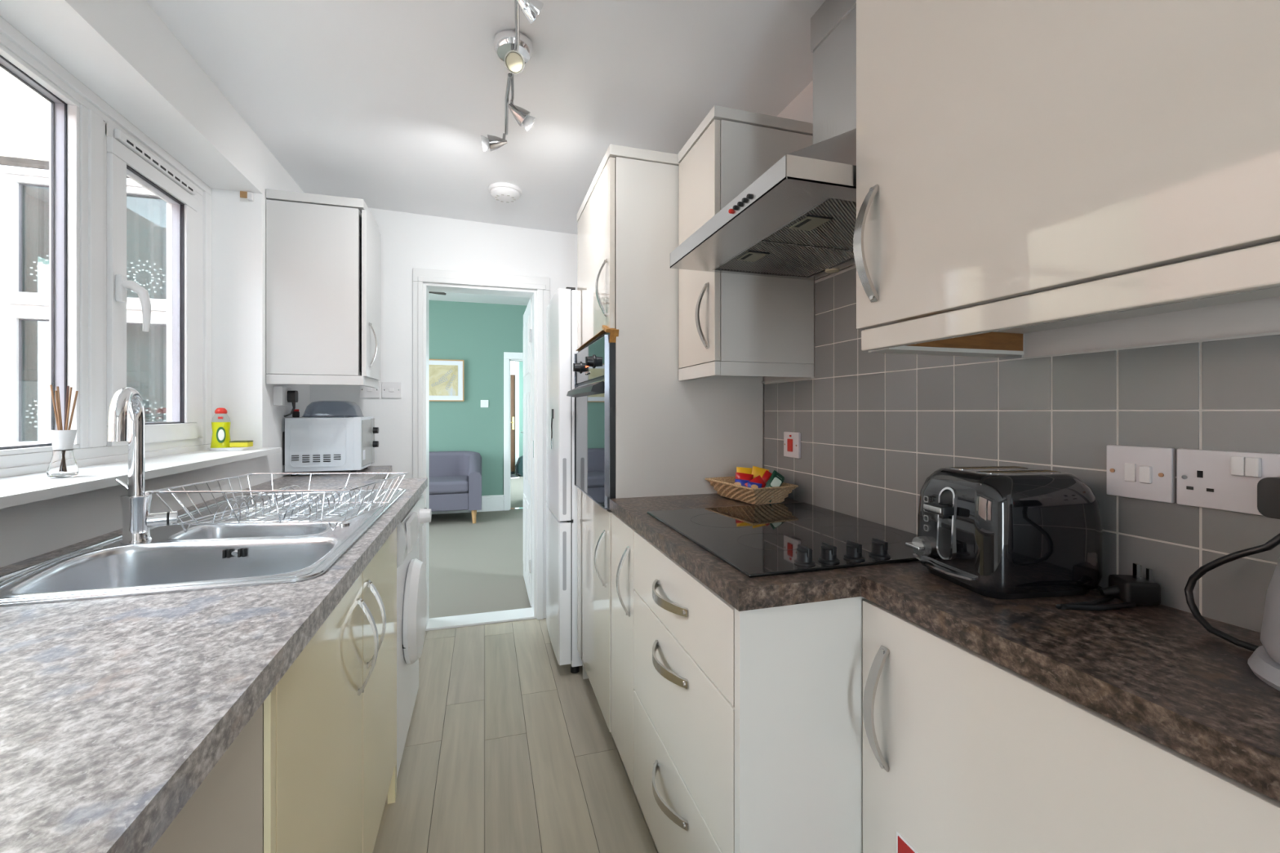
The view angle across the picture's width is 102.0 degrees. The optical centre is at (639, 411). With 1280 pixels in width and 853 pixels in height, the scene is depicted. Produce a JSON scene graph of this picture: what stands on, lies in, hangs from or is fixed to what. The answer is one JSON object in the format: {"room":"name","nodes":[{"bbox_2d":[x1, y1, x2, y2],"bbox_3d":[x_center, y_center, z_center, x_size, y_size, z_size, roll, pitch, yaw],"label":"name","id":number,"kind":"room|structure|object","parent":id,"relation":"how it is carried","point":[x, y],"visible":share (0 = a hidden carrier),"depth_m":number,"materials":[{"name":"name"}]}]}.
{"room":"kitchen","nodes":[
{"label":"kitchen","id":0,"kind":"room"},
{"bbox_2d":[26,193,48,440],"bbox_3d":[-3.951,-0.025,3.878,0.100,2.550,3.300,0,0,-17],"label":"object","id":1,"kind":"structure","parent":0,"point":[37,211],"depth_m":3.14,"materials":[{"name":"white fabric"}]},
{"bbox_2d":[0,0,310,568],"bbox_3d":[-1.157,0.000,0.410,0.260,2.500,4.950,0,0,-17],"label":"wall","id":2,"kind":"structure","parent":0,"point":[122,51],"depth_m":1.64,"materials":[{"name":"white paint"}]},
{"bbox_2d":[0,16,211,478],"bbox_3d":[-1.299,-0.365,0.730,0.151,1.030,2.745,0,0,-17],"label":"window","id":3,"kind":"structure","parent":2,"relation":"in","point":[93,148],"depth_m":1.47,"materials":[{"name":"white plastic"}]},
{"bbox_2d":[114,128,195,195],"bbox_3d":[-1.593,-0.815,1.720,0.017,0.030,0.420,0,0,-17],"label":"vent","id":4,"kind":"object","parent":3,"relation":"attached to","point":[121,136],"depth_m":1.68,"materials":[{"name":"white plastic"}]},
{"bbox_2d":[0,447,281,508],"bbox_3d":[-1.189,0.158,0.761,0.240,0.020,2.802,0,0,-17],"label":"windowsill","id":5,"kind":"structure","parent":2,"relation":"attached to","point":[15,491],"depth_m":1.21,"materials":[{"name":"white paint"}]},
{"bbox_2d":[46,384,79,478],"bbox_3d":[-1.296,0.044,1.164,0.052,0.207,0.053,0,0,-17],"label":"reed diffuser","id":6,"kind":"object","parent":5,"relation":"on","point":[63,464],"visible":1,"depth_m":1.16,"materials":[{"name":"clear glass"}]},
{"bbox_2d":[46,448,79,478],"bbox_3d":[-1.294,0.114,1.162,0.049,0.068,0.049,0,0,-17],"label":"bottle","id":7,"kind":"object","parent":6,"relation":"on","point":[63,464],"depth_m":1.15,"materials":[{"name":"clear glass"}]},
{"bbox_2d":[207,446,249,451],"bbox_3d":[-1.562,0.142,1.969,0.126,0.012,0.068,0,0,-17],"label":"soap dish","id":8,"kind":"object","parent":5,"relation":"on","point":[208,448],"visible":0.81,"depth_m":1.94,"materials":[{"name":"white plastic"}]},
{"bbox_2d":[210,408,231,448],"bbox_3d":[-1.585,0.065,1.961,0.066,0.157,0.044,0,0,-17],"label":"bottle","id":9,"kind":"object","parent":8,"relation":"on","point":[220,438],"visible":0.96,"depth_m":1.95,"materials":[{"name":"yellow plastic"}]},
{"bbox_2d":[229,440,253,447],"bbox_3d":[-1.524,0.124,1.983,0.060,0.024,0.048,0,0,-17],"label":"sponge","id":10,"kind":"object","parent":8,"relation":"on","point":[247,443],"visible":1,"depth_m":1.96,"materials":[{"name":"yellow"}]},
{"bbox_2d":[240,191,253,200],"bbox_3d":[-1.573,-0.864,2.070,0.047,0.037,0.020,0,0,-17],"label":"curtain bracket","id":11,"kind":"object","parent":2,"relation":"attached to","point":[249,195],"visible":1,"depth_m":2.07,"materials":[{"name":"white plastic"}]},
{"bbox_2d":[273,386,290,405],"bbox_3d":[-1.556,-0.067,2.255,0.035,0.083,0.105,0,0,-17],"label":"socket","id":12,"kind":"object","parent":2,"relation":"attached to","point":[280,393],"visible":0.98,"depth_m":2.21,"materials":[{"name":"white plastic"}]},
{"bbox_2d":[283,390,297,417],"bbox_3d":[-1.540,-0.033,2.284,0.047,0.117,0.040,0,0,-17],"label":"plug","id":13,"kind":"object","parent":12,"relation":"attached to","point":[292,395],"visible":1,"depth_m":2.27,"materials":[{"name":"black plastic"}]},
{"bbox_2d":[266,188,381,388],"bbox_3d":[-1.387,-0.512,2.341,0.404,0.799,0.338,0,0,-17],"label":"upper cabinet","id":14,"kind":"object","parent":2,"relation":"attached to","point":[323,252],"visible":1,"depth_m":2.18,"materials":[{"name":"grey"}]},
{"bbox_2d":[26,186,529,305],"bbox_3d":[-1.968,-1.350,4.473,4.200,0.100,3.300,0,0,-17],"label":"ceiling","id":15,"kind":"structure","parent":0,"point":[42,194],"depth_m":5.92,"materials":[{"name":"white paint"}]},
{"bbox_2d":[429,291,445,294],"bbox_3d":[-2.370,-1.195,4.682,1.143,0.210,1.109,0,0,-17],"label":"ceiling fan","id":16,"kind":"object","parent":15,"relation":"hanging from","point":[432,292],"visible":0.02,"depth_m":4.92,"materials":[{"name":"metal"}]},
{"bbox_2d":[0,66,577,631],"bbox_3d":[-2.383,-0.700,2.548,5.300,4.600,0.150,0,0,-17],"label":"wall","id":17,"kind":"structure","parent":0,"point":[409,241],"depth_m":2.80,"materials":[{"name":"white paint"}]},
{"bbox_2d":[0,155,130,178],"bbox_3d":[-3.424,-1.122,2.155,3.080,0.040,0.025,0,0,-17],"label":"trim","id":18,"kind":"structure","parent":17,"relation":"attached to","point":[5,161],"depth_m":2.34,"materials":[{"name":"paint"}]},
{"bbox_2d":[0,164,166,447],"bbox_3d":[-2.494,-0.460,2.440,0.855,1.280,0.072,0,0,-17],"label":"window","id":19,"kind":"structure","parent":17,"relation":"in","point":[18,306],"depth_m":2.33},
{"bbox_2d":[126,196,167,422],"bbox_3d":[-2.418,-0.435,2.544,0.470,1.230,0.047,0,0,-17],"label":"window pane","id":20,"kind":"object","parent":19,"relation":"hanging from","point":[146,218],"visible":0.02,"depth_m":2.54,"materials":[{"name":"clear glass"}]},
{"bbox_2d":[360,382,379,398],"bbox_3d":[-1.432,-0.115,2.747,0.095,0.085,0.014,0,0,-17],"label":"wall socket","id":21,"kind":"object","parent":17,"relation":"attached to","point":[365,392],"visible":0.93,"depth_m":2.74,"materials":[{"name":"white plastic"}]},
{"bbox_2d":[382,382,401,398],"bbox_3d":[-1.331,-0.115,2.778,0.095,0.085,0.014,0,0,-17],"label":"wall socket","id":22,"kind":"object","parent":17,"relation":"attached to","point":[389,389],"visible":1,"depth_m":2.77,"materials":[{"name":"white plastic"}]},
{"bbox_2d":[412,267,550,627],"bbox_3d":[-0.897,0.211,2.981,0.738,1.977,0.174,0,0,-17],"label":"trim","id":23,"kind":"structure","parent":17,"relation":"attached to","point":[435,277],"depth_m":2.95,"materials":[{"name":"white paint"}]},
{"bbox_2d":[523,297,533,606],"bbox_3d":[-0.721,0.245,3.381,0.044,1.881,0.768,0,0,-17],"label":"door","id":24,"kind":"structure","parent":17,"relation":"in","point":[527,331],"depth_m":3.29,"materials":[{"name":"white paint"}]},
{"bbox_2d":[429,300,527,495],"bbox_3d":[-2.457,-0.025,6.101,4.200,2.550,0.100,0,0,-17],"label":"wall","id":25,"kind":"structure","parent":0,"point":[478,335],"depth_m":6.20,"materials":[{"name":"green paint"}]},
{"bbox_2d":[429,359,463,401],"bbox_3d":[-2.501,-0.364,6.017,0.867,0.488,0.033,0,0,-17],"label":"framed picture","id":26,"kind":"object","parent":25,"relation":"attached to","point":[446,376],"visible":0.43,"depth_m":6.08,"materials":[{"name":"white paper"}]},
{"bbox_2d":[429,364,457,395],"bbox_3d":[-2.494,-0.365,6.016,0.720,0.360,0.003,0,0,-17],"label":"print","id":27,"kind":"object","parent":26,"relation":"attached to","point":[443,379],"depth_m":6.07,"materials":[{"name":"yellow paper"}]},
{"bbox_2d":[431,494,503,514],"bbox_3d":[-3.002,1.105,5.872,2.823,0.190,0.025,0,0,-17],"label":"baseboard","id":28,"kind":"structure","parent":25,"relation":"attached to","point":[489,503],"depth_m":6.22,"materials":[{"name":"white paint"}]},
{"bbox_2d":[480,400,488,407],"bbox_3d":[-1.865,-0.093,6.218,0.090,0.090,0.017,0,0,-17],"label":"light switch","id":29,"kind":"object","parent":25,"relation":"attached to","point":[484,403],"visible":1,"depth_m":6.21,"materials":[{"name":"white plastic"}]},
{"bbox_2d":[503,351,523,511],"bbox_3d":[-1.235,0.240,6.455,0.897,1.920,0.125,0,0,-17],"label":"trim","id":30,"kind":"structure","parent":25,"relation":"attached to","point":[508,357],"depth_m":6.28,"materials":[{"name":"white paint"}]},
{"bbox_2d":[509,506,523,510],"bbox_3d":[-1.240,1.201,6.466,0.760,0.018,0.100,0,0,-17],"label":"trim","id":31,"kind":"structure","parent":25,"relation":"attached to","point":[521,508],"depth_m":6.35,"materials":[{"name":"white wood"}]},
{"bbox_2d":[429,474,531,618],"bbox_3d":[-2.452,1.225,6.259,4.300,0.050,7.000,0,0,-17],"label":"floor","id":32,"kind":"structure","parent":0,"point":[477,567],"depth_m":4.13,"materials":[{"name":"beige carpet"}]},
{"bbox_2d":[429,450,481,523],"bbox_3d":[-2.536,0.830,5.618,1.570,0.741,0.660,0,0,-17],"label":"armchair","id":33,"kind":"object","parent":32,"relation":"on","point":[455,477],"visible":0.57,"depth_m":5.52,"materials":[{"name":"grey fabric"}]},
{"bbox_2d":[429,475,468,493],"bbox_3d":[-2.518,0.800,5.556,1.320,0.130,0.530,0,0,-17],"label":"seat cushion","id":34,"kind":"object","parent":33,"relation":"on","point":[437,484],"depth_m":5.46,"materials":[{"name":"grey fabric"}]},
{"bbox_2d":[511,474,519,479],"bbox_3d":[-2.274,1.155,9.236,0.269,0.081,0.082,0,0,-41],"label":"shoe","id":35,"kind":"object","parent":32,"relation":"on","point":[513,477],"visible":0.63,"depth_m":9.22,"materials":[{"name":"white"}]},
{"bbox_2d":[515,455,523,476],"bbox_3d":[-2.160,1.014,9.649,0.333,0.368,0.233,0,0,-17],"label":"backpack","id":36,"kind":"object","parent":32,"relation":"on","point":[519,465],"visible":0.52,"depth_m":9.55,"materials":[{"name":"teal fabric"}]},
{"bbox_2d":[146,0,825,234],"bbox_3d":[-0.244,-1.116,0.605,2.120,0.163,4.800,0,0,-17],"label":"ceiling","id":37,"kind":"structure","parent":0,"point":[387,104],"depth_m":1.67,"materials":[{"name":"white paint"}]},
{"bbox_2d":[488,182,522,202],"bbox_3d":[-0.645,-1.039,2.479,0.158,0.044,0.158,0,0,-17],"label":"smoke detector","id":38,"kind":"object","parent":37,"relation":"attached to","point":[502,192],"visible":1,"depth_m":2.44,"materials":[{"name":"white plastic"}]},
{"bbox_2d":[480,0,543,151],"bbox_3d":[-0.373,-0.989,1.571,0.155,0.147,0.711,0,0,-23],"label":"track spotlight","id":39,"kind":"object","parent":37,"relation":"attached to","point":[513,47],"visible":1,"depth_m":1.46,"materials":[{"name":"silver metal"}]},
{"bbox_2d":[373,618,657,852],"bbox_3d":[-0.142,1.225,0.646,1.900,0.050,4.820,0,0,-17],"label":"floor","id":40,"kind":"structure","parent":0,"point":[619,825],"depth_m":1.78,"materials":[{"name":"grey wood"}]},
{"bbox_2d":[148,527,396,852],"bbox_3d":[-0.877,0.765,1.059,0.628,0.870,1.003,0,0,-17],"label":"base cabinet","id":41,"kind":"object","parent":40,"relation":"on","point":[313,769],"visible":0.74,"depth_m":0.87,"materials":[{"name":"beige"}]},
{"bbox_2d":[0,465,427,852],"bbox_3d":[-0.935,0.308,1.205,0.622,0.036,3.245,0,0,-17],"label":"countertop","id":42,"kind":"structure","parent":41,"relation":"on","point":[114,712],"depth_m":0.55,"materials":[{"name":"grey laminate"}]},
{"bbox_2d":[107,386,177,544],"bbox_3d":[-1.093,0.117,1.105,0.126,0.338,0.166,0,0,-17],"label":"mixer tap","id":43,"kind":"object","parent":42,"relation":"on","point":[126,421],"visible":1,"depth_m":1.13,"materials":[{"name":"silver metal"}]},
{"bbox_2d":[0,488,405,606],"bbox_3d":[-0.960,0.359,1.328,0.528,0.161,1.075,0,0,-17],"label":"sink","id":44,"kind":"object","parent":42,"relation":"in","point":[205,557],"visible":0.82,"depth_m":1.13,"materials":[{"name":"silver metal"}]},
{"bbox_2d":[145,471,408,533],"bbox_3d":[-0.898,0.231,1.351,0.447,0.103,0.348,0,0,-3],"label":"dish rack","id":45,"kind":"object","parent":44,"relation":"on","point":[156,491],"visible":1,"depth_m":1.30,"materials":[{"name":"silver metal"}]},
{"bbox_2d":[282,416,378,476],"bbox_3d":[-1.460,0.158,2.477,0.344,0.264,0.289,0,0,-17],"label":"microwave","id":46,"kind":"object","parent":42,"relation":"on","point":[309,444],"visible":1,"depth_m":2.34,"materials":[{"name":"silver metal"}]},
{"bbox_2d":[292,408,299,417],"bbox_3d":[-1.572,0.009,2.368,0.028,0.038,0.028,0,0,-17],"label":"jar","id":47,"kind":"object","parent":46,"relation":"on","point":[295,413],"visible":0.86,"depth_m":2.36,"materials":[{"name":"black plastic"}]},
{"bbox_2d":[301,400,364,417],"bbox_3d":[-1.460,-0.012,2.475,0.233,0.076,0.228,0,0,-17],"label":"plate cover","id":48,"kind":"object","parent":46,"relation":"on","point":[362,415],"visible":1,"depth_m":2.49,"materials":[{"name":"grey plastic"}]},
{"bbox_2d":[396,493,431,777],"bbox_3d":[-1.104,0.776,1.861,0.635,0.848,0.596,0,0,-17],"label":"washing machine","id":49,"kind":"object","parent":40,"relation":"on","point":[411,583],"visible":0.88,"depth_m":1.79,"materials":[{"name":"white metal"}]},
{"bbox_2d":[425,607,536,631],"bbox_3d":[-0.912,1.209,2.989,0.610,0.042,0.150,0,0,-17],"label":"trim","id":50,"kind":"structure","parent":40,"relation":"on","point":[463,620],"depth_m":2.97,"materials":[{"name":"white paint"}]},
{"bbox_2d":[546,287,582,673],"bbox_3d":[-0.152,0.319,2.673,0.615,1.762,0.548,0,0,-17],"label":"freezer","id":51,"kind":"object","parent":40,"relation":"on","point":[562,309],"visible":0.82,"depth_m":2.35,"materials":[{"name":"white metal"}]},
{"bbox_2d":[551,408,553,448],"bbox_3d":[-0.421,0.084,2.486,0.010,0.192,0.025,0,0,-17],"label":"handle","id":52,"kind":"object","parent":51,"relation":"hanging from","point":[552,418],"visible":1,"depth_m":2.48,"materials":[{"name":"silver metal"}]},
{"bbox_2d":[611,512,648,828],"bbox_3d":[0.197,0.765,1.677,0.608,0.870,0.266,0,0,-17],"label":"base cabinet","id":53,"kind":"object","parent":40,"relation":"on","point":[622,534],"visible":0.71,"depth_m":1.58,"materials":[{"name":"white"}]},
{"bbox_2d":[577,144,763,768],"bbox_3d":[0.066,0.156,2.105,0.612,2.088,0.642,0,0,-17],"label":"tall cabinet","id":54,"kind":"object","parent":40,"relation":"on","point":[673,435],"visible":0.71,"depth_m":1.78,"materials":[{"name":"white"}]},
{"bbox_2d":[566,332,615,511],"bbox_3d":[0.041,0.029,2.099,0.595,0.606,0.617,0,0,-17],"label":"oven","id":55,"kind":"object","parent":54,"relation":"in","point":[593,393],"visible":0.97,"depth_m":1.87,"materials":[{"name":"black"}]},
{"bbox_2d":[575,324,618,351],"bbox_3d":[-0.177,-0.263,2.006,0.046,0.066,0.595,0,0,-17],"label":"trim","id":56,"kind":"structure","parent":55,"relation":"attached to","point":[614,332],"depth_m":1.74,"materials":[{"name":"brown wood"}]},
{"bbox_2d":[633,530,867,852],"bbox_3d":[0.328,0.764,1.241,0.608,0.872,0.639,0,0,-17],"label":"base cabinet","id":57,"kind":"object","parent":40,"relation":"on","point":[748,725],"visible":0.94,"depth_m":0.92,"materials":[{"name":"white"}]},
{"bbox_2d":[609,493,1279,801],"bbox_3d":[0.401,0.308,1.050,0.576,0.036,1.580,0,0,-17],"label":"countertop","id":58,"kind":"structure","parent":57,"relation":"on","point":[1156,672],"depth_m":0.66,"materials":[{"name":"brown laminate"}]},
{"bbox_2d":[705,475,798,505],"bbox_3d":[0.357,0.257,1.694,0.171,0.058,0.269,0,0,-25],"label":"basket","id":59,"kind":"object","parent":58,"relation":"on","point":[725,486],"visible":0.88,"depth_m":1.61,"materials":[{"name":"beige wicker"}]},
{"bbox_2d":[733,479,749,486],"bbox_3d":[0.330,0.236,1.659,0.059,0.035,0.030,0,0,15],"label":"packet","id":60,"kind":"object","parent":59,"relation":"in","point":[737,482],"visible":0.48,"depth_m":1.66,"materials":[{"name":"blue plastic"}]},
{"bbox_2d":[736,466,751,474],"bbox_3d":[0.343,0.220,1.709,0.055,0.072,0.030,0,0,7],"label":"snack packet","id":61,"kind":"object","parent":59,"relation":"in","point":[739,469],"visible":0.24,"depth_m":1.71,"materials":[{"name":"yellow plastic"}]},
{"bbox_2d":[735,472,753,480],"bbox_3d":[0.337,0.228,1.682,0.065,0.058,0.036,0,0,6],"label":"packet","id":62,"kind":"object","parent":59,"relation":"in","point":[741,476],"visible":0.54,"depth_m":1.69,"materials":[{"name":"red plastic"}]},
{"bbox_2d":[746,481,762,488],"bbox_3d":[0.357,0.238,1.620,0.046,0.034,0.031,0,0,20],"label":"packet","id":63,"kind":"object","parent":59,"relation":"in","point":[752,485],"visible":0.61,"depth_m":1.62,"materials":[{"name":"blue plastic"}]},
{"bbox_2d":[751,484,758,488],"bbox_3d":[0.356,0.235,1.611,0.022,0.015,0.012,0,0,6],"label":"print","id":64,"kind":"object","parent":63,"relation":"on","point":[752,486],"depth_m":1.61,"materials":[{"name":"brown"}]},
{"bbox_2d":[744,475,766,488],"bbox_3d":[0.374,0.241,1.645,0.079,0.073,0.036,0,0,-17],"label":"packet","id":65,"kind":"object","parent":59,"relation":"in","point":[758,479],"visible":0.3,"depth_m":1.65,"materials":[{"name":"red plastic"}]},
{"bbox_2d":[751,466,768,479],"bbox_3d":[0.391,0.222,1.706,0.072,0.084,0.029,0,0,-17],"label":"snack packet","id":66,"kind":"object","parent":59,"relation":"in","point":[756,471],"visible":0.23,"depth_m":1.71,"materials":[{"name":"yellow plastic"}]},
{"bbox_2d":[761,470,772,483],"bbox_3d":[0.413,0.232,1.681,0.079,0.081,0.030,0,0,-17],"label":"packet","id":67,"kind":"object","parent":59,"relation":"in","point":[766,477],"visible":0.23,"depth_m":1.68,"materials":[{"name":"red plastic"}]},
{"bbox_2d":[764,473,783,502],"bbox_3d":[0.412,0.238,1.613,0.083,0.087,0.030,0,0,-28],"label":"sachet","id":68,"kind":"object","parent":59,"relation":"in","point":[775,481],"visible":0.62,"depth_m":1.61,"materials":[{"name":"green"}]},
{"bbox_2d":[770,477,781,487],"bbox_3d":[0.422,0.223,1.610,0.036,0.036,0.015,0,0,-17],"label":"print","id":69,"kind":"object","parent":68,"relation":"attached to","point":[775,482],"depth_m":1.61,"materials":[{"name":"white"}]},
{"bbox_2d":[765,471,784,485],"bbox_3d":[0.421,0.235,1.637,0.083,0.087,0.030,0,0,-28],"label":"sachet","id":70,"kind":"object","parent":59,"relation":"in","point":[775,473],"visible":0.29,"depth_m":1.65,"materials":[{"name":"green"}]},
{"bbox_2d":[765,470,784,484],"bbox_3d":[0.427,0.233,1.662,0.083,0.087,0.030,0,0,-28],"label":"sachet","id":71,"kind":"object","parent":59,"relation":"in","point":[774,470],"visible":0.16,"depth_m":1.67,"materials":[{"name":"green plastic"}]},
{"bbox_2d":[647,502,919,577],"bbox_3d":[0.351,0.271,1.259,0.514,0.038,0.594,0,0,-17],"label":"cooktop","id":72,"kind":"object","parent":58,"relation":"in","point":[790,538],"visible":0.99,"depth_m":1.17,"materials":[{"name":"black glass"}]},
{"bbox_2d":[905,466,1161,610],"bbox_3d":[0.625,0.194,0.861,0.267,0.190,0.246,0,0,-9],"label":"toaster","id":73,"kind":"object","parent":58,"relation":"on","point":[999,532],"visible":1,"depth_m":0.80,"materials":[{"name":"black plastic"}]},
{"bbox_2d":[912,553,976,580],"bbox_3d":[0.510,0.263,0.878,0.019,0.008,0.137,0,0,-9],"label":"tray","id":74,"kind":"object","parent":73,"relation":"on","point":[953,569],"depth_m":0.87,"materials":[{"name":"silver metal"}]},
{"bbox_2d":[1184,476,1279,691],"bbox_3d":[0.768,0.175,0.549,0.189,0.230,0.277,0,0,27],"label":"kettle","id":75,"kind":"object","parent":58,"relation":"on","point":[1264,661],"visible":1,"depth_m":0.63,"materials":[{"name":"grey plastic"}]},
{"bbox_2d":[862,600,1279,852],"bbox_3d":[0.622,0.765,0.678,0.368,0.870,0.605,0,0,-17],"label":"base cabinet","id":76,"kind":"object","parent":40,"relation":"on","point":[964,752],"visible":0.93,"depth_m":0.67,"materials":[{"name":"white"}]},
{"bbox_2d":[896,831,917,852],"bbox_3d":[0.440,0.792,0.771,0.003,0.215,0.155,0,0,-17],"label":"sticker","id":77,"kind":"object","parent":76,"relation":"attached to","point":[903,846],"visible":1,"depth_m":0.83,"materials":[{"name":"red plastic"}]},
{"bbox_2d":[519,361,523,457],"bbox_3d":[-2.227,-0.075,10.033,1.700,2.650,0.100,0,0,-17],"label":"wall","id":78,"kind":"structure","parent":0,"point":[521,363],"depth_m":9.96,"materials":[{"name":"green paint"}]},
{"bbox_2d":[511,361,519,473],"bbox_3d":[-2.623,0.100,9.851,0.636,2.200,0.122,0,0,-17],"label":"door","id":79,"kind":"structure","parent":78,"relation":"in","point":[514,375],"depth_m":9.92,"materials":[{"name":"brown wood"}]},
{"bbox_2d":[763,80,1279,615],"bbox_3d":[0.807,0.025,0.921,0.124,2.450,4.800,0,0,-17],"label":"wall","id":80,"kind":"structure","parent":0,"point":[1262,316],"depth_m":0.83,"materials":[{"name":"white paint"}]},
{"bbox_2d":[677,105,813,381],"bbox_3d":[0.316,-0.497,1.688,0.372,0.784,0.297,0,0,-17],"label":"upper cabinet","id":81,"kind":"object","parent":80,"relation":"attached to","point":[731,324],"visible":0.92,"depth_m":1.55,"materials":[{"name":"white"}]},
{"bbox_2d":[670,0,856,280],"bbox_3d":[0.392,-0.720,1.245,0.481,0.641,0.587,0,0,-17],"label":"hood","id":82,"kind":"object","parent":80,"relation":"attached to","point":[797,220],"visible":0.65,"depth_m":1.22,"materials":[{"name":"silver metal"}]},
{"bbox_2d":[761,376,814,383],"bbox_3d":[0.493,-0.105,1.744,0.016,0.006,0.298,0,0,-17],"label":"trim","id":83,"kind":"structure","parent":80,"relation":"attached to","point":[800,378],"depth_m":1.73,"materials":[{"name":"white"}]},
{"bbox_2d":[764,267,1279,632],"bbox_3d":[0.698,-0.051,1.072,0.005,0.687,1.704,0,0,-17],"label":"wall tiles","id":84,"kind":"structure","parent":80,"relation":"attached to","point":[1242,373],"depth_m":0.93,"materials":[{"name":"grey tile"}]},
{"bbox_2d":[783,431,800,458],"bbox_3d":[0.498,0.110,1.706,0.014,0.083,0.087,0,0,-17],"label":"switch","id":85,"kind":"object","parent":84,"relation":"attached to","point":[792,440],"visible":1,"depth_m":1.69,"materials":[{"name":"white plastic"}]},
{"bbox_2d":[1106,444,1175,502],"bbox_3d":[0.769,0.095,0.801,0.015,0.081,0.084,0,0,-17],"label":"switch","id":86,"kind":"object","parent":84,"relation":"attached to","point":[1142,473],"visible":1,"depth_m":0.79,"materials":[{"name":"white plastic"}]},
{"bbox_2d":[1177,448,1279,515],"bbox_3d":[0.803,0.095,0.685,0.016,0.081,0.147,0,0,-17],"label":"double socket","id":87,"kind":"object","parent":84,"relation":"attached to","point":[1221,480],"visible":0.98,"depth_m":0.71,"materials":[{"name":"white plastic"}]},
{"bbox_2d":[853,0,1279,357],"bbox_3d":[0.615,-0.498,0.693,0.372,0.782,0.596,0,0,-17],"label":"upper cabinet","id":88,"kind":"object","parent":80,"relation":"attached to","point":[1023,166],"visible":1,"depth_m":0.61,"materials":[{"name":"white"}]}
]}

